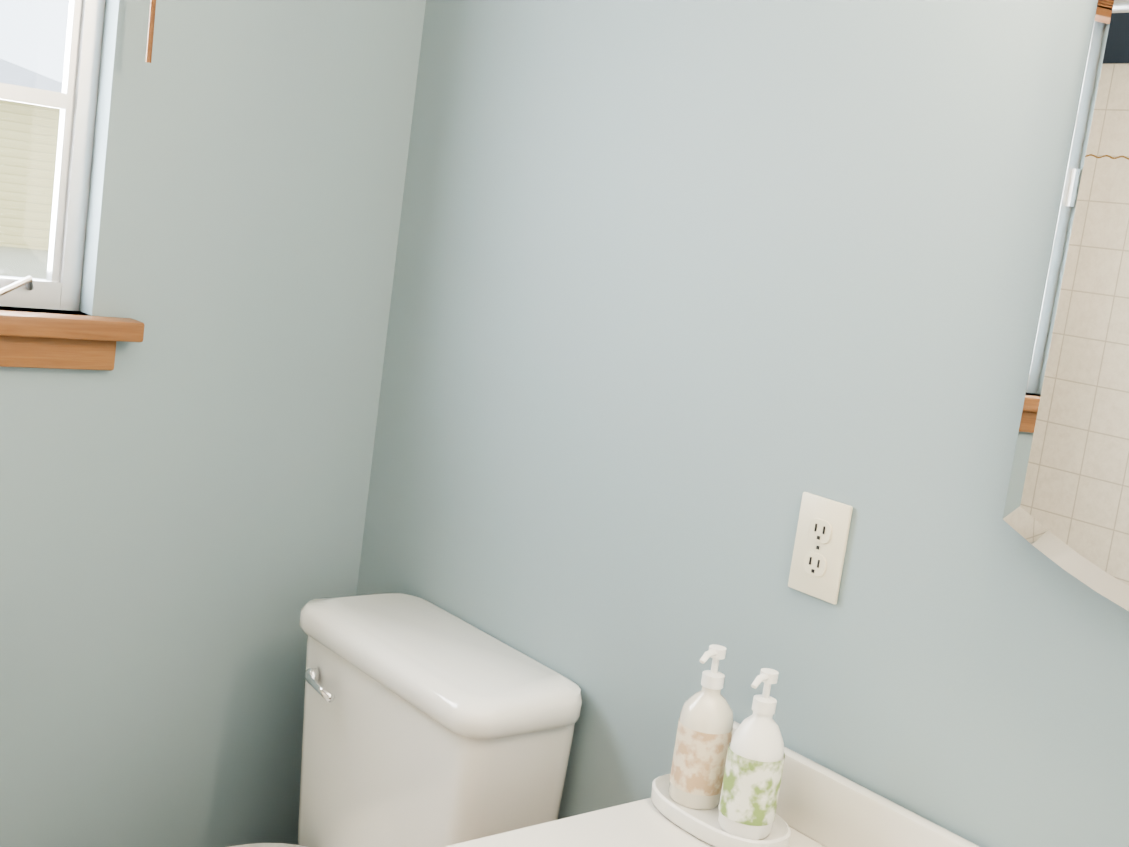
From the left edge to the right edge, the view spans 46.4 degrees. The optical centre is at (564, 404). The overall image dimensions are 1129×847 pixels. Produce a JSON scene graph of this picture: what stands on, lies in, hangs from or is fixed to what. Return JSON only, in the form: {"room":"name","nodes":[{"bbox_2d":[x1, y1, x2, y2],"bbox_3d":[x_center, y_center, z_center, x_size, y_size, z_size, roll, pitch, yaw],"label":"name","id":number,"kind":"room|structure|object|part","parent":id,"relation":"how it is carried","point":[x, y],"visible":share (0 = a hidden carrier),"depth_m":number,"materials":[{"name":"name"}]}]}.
{"room":"bathroom","nodes":[
{"label":"bathroom","id":0,"kind":"room"},
{"bbox_2d":[0,0,425,846],"bbox_3d":[-0.781,-0.173,1.935,1.152,2.440,0.120,1,10,-40],"label":"wall","id":1,"kind":"structure","parent":0,"point":[246,192],"depth_m":2.08,"materials":[{"name":"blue paint"}]},
{"bbox_2d":[0,0,144,370],"bbox_3d":[-0.930,-0.363,1.708,0.788,1.315,0.167,1,10,-40],"label":"window","id":2,"kind":"structure","parent":1,"relation":"in","point":[35,339],"depth_m":1.92,"materials":[{"name":"white wood"}]},
{"bbox_3d":[-0.933,-0.586,1.732,0.588,0.829,0.004,1,10,-40],"label":"glass","id":3,"kind":"part","parent":2,"relation":"part of","materials":[{"name":"clear glass"}]},
{"bbox_2d":[145,0,155,62],"bbox_3d":[-0.555,-0.711,1.815,0.011,0.470,0.010,1,10,-40],"label":"blind wand","id":4,"kind":"object","parent":2,"relation":"hanging from","point":[150,31],"visible":1,"depth_m":1.84,"materials":[{"name":"brown wood"}]},
{"bbox_2d":[356,0,1128,846],"bbox_3d":[0.645,0.121,1.207,0.120,2.440,3.117,1,10,-40],"label":"wall","id":5,"kind":"structure","parent":0,"point":[692,302],"depth_m":1.61,"materials":[{"name":"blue paint"}]},
{"bbox_2d":[788,492,852,603],"bbox_3d":[0.295,0.166,1.526,0.008,0.116,0.072,1,10,-40],"label":"electrical outlet plate","id":6,"kind":"object","parent":5,"relation":"attached to","point":[820,545],"visible":1,"depth_m":1.52,"materials":[{"name":"beige plastic"}]},
{"bbox_2d":[1003,0,1128,610],"bbox_3d":[0.648,-0.145,1.089,0.034,0.749,0.505,1,10,-40],"label":"mirror","id":7,"kind":"object","parent":5,"relation":"attached to","point":[1066,508],"visible":0.92,"depth_m":1.24,"materials":[{"name":"mirror"}]},
{"bbox_3d":[-0.355,1.349,0.687,2.278,0.100,3.117,1,10,-40],"label":"floor","id":8,"kind":"structure","parent":0,"visible":0},
{"bbox_2d":[229,592,581,846],"bbox_3d":[-0.435,0.730,1.829,0.712,0.789,0.498,1,10,-40],"label":"toilet","id":9,"kind":"object","parent":8,"relation":"on","point":[426,723],"visible":0.96,"depth_m":1.85,"materials":[{"name":"white ceramic"}]},
{"bbox_3d":[-0.497,0.701,1.771,0.537,0.026,0.372,1,10,-40],"label":"lid","id":10,"kind":"part","parent":9,"relation":"part of","materials":[{"name":"white plastic"}]},
{"bbox_3d":[-0.369,0.421,1.986,0.025,0.024,0.092,1,10,-40],"label":"lever","id":11,"kind":"part","parent":9,"relation":"part of","materials":[{"name":"silver metal"}]},
{"bbox_3d":[-0.194,0.369,1.939,0.214,0.046,0.498,1,10,-40],"label":"tank lid","id":12,"kind":"part","parent":9,"relation":"part of","materials":[{"name":"white ceramic"}]},
{"bbox_2d":[445,721,979,846],"bbox_3d":[0.278,0.902,1.071,0.584,0.845,1.125,1,10,-40],"label":"countertop","id":13,"kind":"structure","parent":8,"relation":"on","point":[818,805],"depth_m":1.46,"materials":[{"name":"white stone"}]},
{"bbox_2d":[651,644,790,846],"bbox_3d":[0.188,0.382,1.494,0.110,0.198,0.182,1,10,-40],"label":"soap dispensers","id":14,"kind":"object","parent":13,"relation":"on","point":[716,787],"visible":1,"depth_m":1.47,"materials":[{"name":"white plastic"}]},
{"bbox_2d":[668,680,733,809],"bbox_3d":[0.161,0.391,1.526,0.062,0.140,0.062,1,10,-40],"label":"bottle","id":15,"kind":"object","parent":14,"relation":"on","point":[705,723],"depth_m":1.50,"materials":[{"name":"beige plastic"}]},
{"bbox_3d":[0.176,0.468,1.506,0.110,0.022,0.182,1,10,-40],"label":"dish","id":16,"kind":"part","parent":14,"relation":"part of","materials":[{"name":"white ceramic"}]},
{"bbox_2d":[718,705,783,839],"bbox_3d":[0.211,0.406,1.466,0.062,0.140,0.062,1,10,-40],"label":"bottle","id":17,"kind":"object","parent":14,"relation":"on","point":[754,765],"depth_m":1.44,"materials":[{"name":"white plastic"}]},
{"label":"outside","id":18,"kind":"structure","parent":0,"visible":0},
{"bbox_2d":[0,246,48,278],"bbox_3d":[-41.545,-11.257,56.781,150.000,0.200,137.143,1,10,-40],"label":"lawn","id":19,"kind":"structure","parent":18,"point":[33,263],"depth_m":24.36,"materials":[{"name":"beige"}]},
{"bbox_2d":[0,100,59,249],"bbox_3d":[-20.516,-5.811,25.094,20.000,3.218,8.000,1,10,-40],"label":"house","id":20,"kind":"structure","parent":19,"relation":"on","point":[6,170],"depth_m":27.68,"materials":[{"name":"beige"}]},
{"bbox_2d":[0,58,61,92],"bbox_3d":[-20.196,-8.151,24.775,21.000,1.550,9.000,1,10,-40],"label":"roof","id":21,"kind":"structure","parent":20,"relation":"on","point":[6,70],"depth_m":27.75,"materials":[{"name":"grey"}]}
]}

